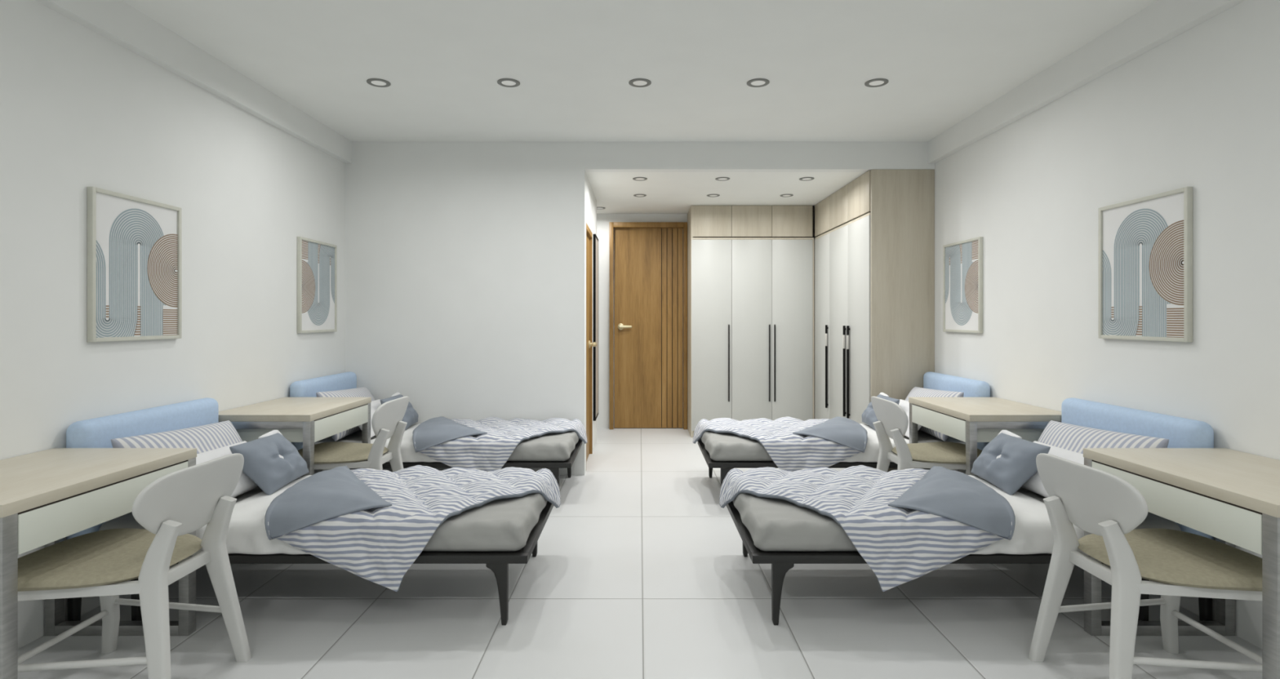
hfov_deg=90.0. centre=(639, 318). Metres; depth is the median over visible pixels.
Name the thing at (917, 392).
striped pillow
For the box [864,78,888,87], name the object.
recessed light
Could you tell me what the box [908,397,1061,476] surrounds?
desk
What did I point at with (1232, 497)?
desk
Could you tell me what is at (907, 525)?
duvet
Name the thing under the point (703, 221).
upper cabinet
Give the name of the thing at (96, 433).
bed
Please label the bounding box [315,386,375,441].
striped pillow
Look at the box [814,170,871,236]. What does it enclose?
upper cabinet
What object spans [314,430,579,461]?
mattress
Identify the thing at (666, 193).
ceiling
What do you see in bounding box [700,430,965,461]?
mattress
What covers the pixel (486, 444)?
duvet
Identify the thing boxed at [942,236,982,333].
framed print
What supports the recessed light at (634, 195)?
in the ceiling at (666, 193)
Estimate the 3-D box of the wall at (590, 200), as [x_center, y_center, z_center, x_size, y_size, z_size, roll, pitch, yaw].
[-1.073,0.030,5.933,1.253,2.472,1.335,0,0,0]
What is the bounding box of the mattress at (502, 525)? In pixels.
[98,477,546,551]
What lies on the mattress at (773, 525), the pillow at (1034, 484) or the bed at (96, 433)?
the pillow at (1034, 484)
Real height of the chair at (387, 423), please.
0.789 m
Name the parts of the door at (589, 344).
frame, handle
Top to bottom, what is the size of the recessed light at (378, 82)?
0.006 m
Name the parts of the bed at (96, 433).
headboard leg, leg, headboard, frame, leg, leg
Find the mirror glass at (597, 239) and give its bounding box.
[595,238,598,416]
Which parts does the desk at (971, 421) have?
leg frame, drawer, leg frame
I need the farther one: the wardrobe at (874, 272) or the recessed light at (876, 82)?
the wardrobe at (874, 272)
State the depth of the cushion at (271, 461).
3.06 m
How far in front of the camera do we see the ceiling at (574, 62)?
3.50 m
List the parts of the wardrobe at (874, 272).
door, grip plate, handle, door, grip plate, handle, grip plate, handle, door, panel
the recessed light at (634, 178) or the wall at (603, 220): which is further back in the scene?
the wall at (603, 220)
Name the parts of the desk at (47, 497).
leg frame, drawer, leg frame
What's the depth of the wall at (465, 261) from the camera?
5.16 m
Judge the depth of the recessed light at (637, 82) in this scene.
3.87 m
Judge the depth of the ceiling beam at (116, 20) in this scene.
3.33 m
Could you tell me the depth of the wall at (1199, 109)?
3.01 m
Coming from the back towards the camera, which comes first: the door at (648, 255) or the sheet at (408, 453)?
the door at (648, 255)
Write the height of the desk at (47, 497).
0.740 m
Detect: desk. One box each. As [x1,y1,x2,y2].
[0,448,196,678]
[218,397,371,476]
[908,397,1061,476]
[1083,448,1279,678]
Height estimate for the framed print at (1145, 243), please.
0.670 m
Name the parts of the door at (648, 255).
handle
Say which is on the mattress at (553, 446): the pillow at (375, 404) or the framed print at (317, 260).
the pillow at (375, 404)
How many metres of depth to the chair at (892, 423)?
3.75 m
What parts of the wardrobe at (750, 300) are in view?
door, handle, door, handle, handle, door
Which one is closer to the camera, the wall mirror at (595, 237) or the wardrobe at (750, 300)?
the wall mirror at (595, 237)
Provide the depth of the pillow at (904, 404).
4.58 m
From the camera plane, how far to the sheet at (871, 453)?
4.32 m
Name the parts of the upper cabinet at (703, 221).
door, door, door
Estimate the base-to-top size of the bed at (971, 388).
0.840 m
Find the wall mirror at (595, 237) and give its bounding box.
[593,234,598,421]
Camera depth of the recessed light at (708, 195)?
6.25 m
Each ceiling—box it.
[121,0,1158,142]
[586,172,865,213]
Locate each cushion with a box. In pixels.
[229,430,309,495]
[380,392,418,430]
[861,392,899,430]
[970,430,1050,495]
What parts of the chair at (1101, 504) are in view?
leg, backrest, leg, seat frame, seat, leg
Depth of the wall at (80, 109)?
3.00 m
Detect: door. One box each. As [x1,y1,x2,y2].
[586,222,596,461]
[609,222,687,429]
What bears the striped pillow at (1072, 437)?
on the mattress at (773, 525)
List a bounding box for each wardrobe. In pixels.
[687,237,813,437]
[814,169,934,472]
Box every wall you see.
[0,0,345,648]
[345,142,934,475]
[585,172,596,472]
[596,213,816,428]
[934,0,1279,648]
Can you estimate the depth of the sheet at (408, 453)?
4.32 m
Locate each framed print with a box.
[87,186,182,342]
[297,236,337,333]
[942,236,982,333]
[1097,186,1192,342]
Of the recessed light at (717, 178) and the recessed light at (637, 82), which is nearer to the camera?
the recessed light at (637, 82)
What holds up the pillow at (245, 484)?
on the mattress at (502, 525)
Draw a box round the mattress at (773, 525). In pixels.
[733,477,1181,551]
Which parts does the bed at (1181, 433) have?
leg, leg, frame, headboard, leg, headboard leg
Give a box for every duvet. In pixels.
[264,465,560,591]
[412,416,587,471]
[692,416,867,471]
[719,465,1015,591]
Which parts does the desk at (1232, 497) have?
leg frame, drawer, leg frame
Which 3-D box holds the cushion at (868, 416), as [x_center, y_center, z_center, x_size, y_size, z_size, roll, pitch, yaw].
[1.814,0.705,4.851,0.199,0.254,0.531,0,0,0]
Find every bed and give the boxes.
[66,398,553,625]
[289,372,582,486]
[697,372,990,486]
[726,398,1213,625]
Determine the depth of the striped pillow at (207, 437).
2.98 m
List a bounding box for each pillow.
[111,420,242,453]
[195,440,258,497]
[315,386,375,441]
[358,399,381,437]
[898,399,921,437]
[904,386,964,441]
[1021,440,1084,497]
[1037,420,1168,453]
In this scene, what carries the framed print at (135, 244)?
attached to the wall at (80, 109)
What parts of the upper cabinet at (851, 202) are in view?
door, door, door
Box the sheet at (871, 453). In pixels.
[840,423,909,462]
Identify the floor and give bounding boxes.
[17,428,1262,678]
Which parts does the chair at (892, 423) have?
leg, backrest, leg, seat frame, seat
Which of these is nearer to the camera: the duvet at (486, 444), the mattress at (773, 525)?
the mattress at (773, 525)
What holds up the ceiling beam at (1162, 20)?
attached to the wall at (1199, 109)
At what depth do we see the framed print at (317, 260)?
4.68 m
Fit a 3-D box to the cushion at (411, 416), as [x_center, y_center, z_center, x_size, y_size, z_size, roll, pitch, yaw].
[-1.814,0.705,4.851,0.199,0.254,0.531,0,0,0]
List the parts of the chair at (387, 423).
seat, seat frame, leg, backrest, leg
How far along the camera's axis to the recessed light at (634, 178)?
5.50 m
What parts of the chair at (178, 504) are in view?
leg, seat, seat frame, leg, backrest, leg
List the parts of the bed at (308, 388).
headboard, frame, leg, leg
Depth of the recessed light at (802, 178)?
5.51 m
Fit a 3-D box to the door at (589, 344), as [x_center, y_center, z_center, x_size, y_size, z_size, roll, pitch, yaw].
[-0.473,0.233,5.655,0.148,2.066,0.688,0,0,0]
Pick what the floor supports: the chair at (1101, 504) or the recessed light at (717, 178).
the chair at (1101, 504)
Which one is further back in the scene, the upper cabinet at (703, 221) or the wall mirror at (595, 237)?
the upper cabinet at (703, 221)
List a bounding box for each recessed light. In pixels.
[366,78,391,87]
[497,78,519,87]
[628,78,651,87]
[632,177,647,180]
[633,194,646,196]
[706,194,719,196]
[715,177,729,180]
[746,78,769,87]
[780,194,793,196]
[799,177,813,180]
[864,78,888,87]
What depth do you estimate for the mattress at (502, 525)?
2.67 m
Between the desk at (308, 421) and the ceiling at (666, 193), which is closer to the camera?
the desk at (308, 421)
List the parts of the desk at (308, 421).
leg frame, drawer, leg frame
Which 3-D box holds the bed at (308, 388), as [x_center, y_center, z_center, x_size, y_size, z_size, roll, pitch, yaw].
[-1.419,0.846,4.735,1.910,0.840,0.860,0,0,0]
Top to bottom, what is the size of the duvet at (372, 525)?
0.380 m
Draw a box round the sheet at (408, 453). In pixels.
[370,423,439,462]
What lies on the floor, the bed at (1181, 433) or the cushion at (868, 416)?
the bed at (1181, 433)
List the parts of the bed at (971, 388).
leg, leg, frame, headboard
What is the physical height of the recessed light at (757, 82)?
0.006 m
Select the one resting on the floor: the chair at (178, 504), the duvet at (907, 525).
the chair at (178, 504)
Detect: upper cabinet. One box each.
[687,205,813,243]
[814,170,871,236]
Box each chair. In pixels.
[17,453,251,678]
[297,396,408,471]
[871,396,982,472]
[1028,453,1262,678]
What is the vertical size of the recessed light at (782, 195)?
0.006 m
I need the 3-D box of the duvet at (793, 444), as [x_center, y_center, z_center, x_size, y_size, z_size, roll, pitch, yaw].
[1.012,0.927,4.700,1.201,0.380,0.894,0,0,0]
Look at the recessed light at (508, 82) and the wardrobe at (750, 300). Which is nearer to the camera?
the recessed light at (508, 82)
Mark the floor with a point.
(640, 571)

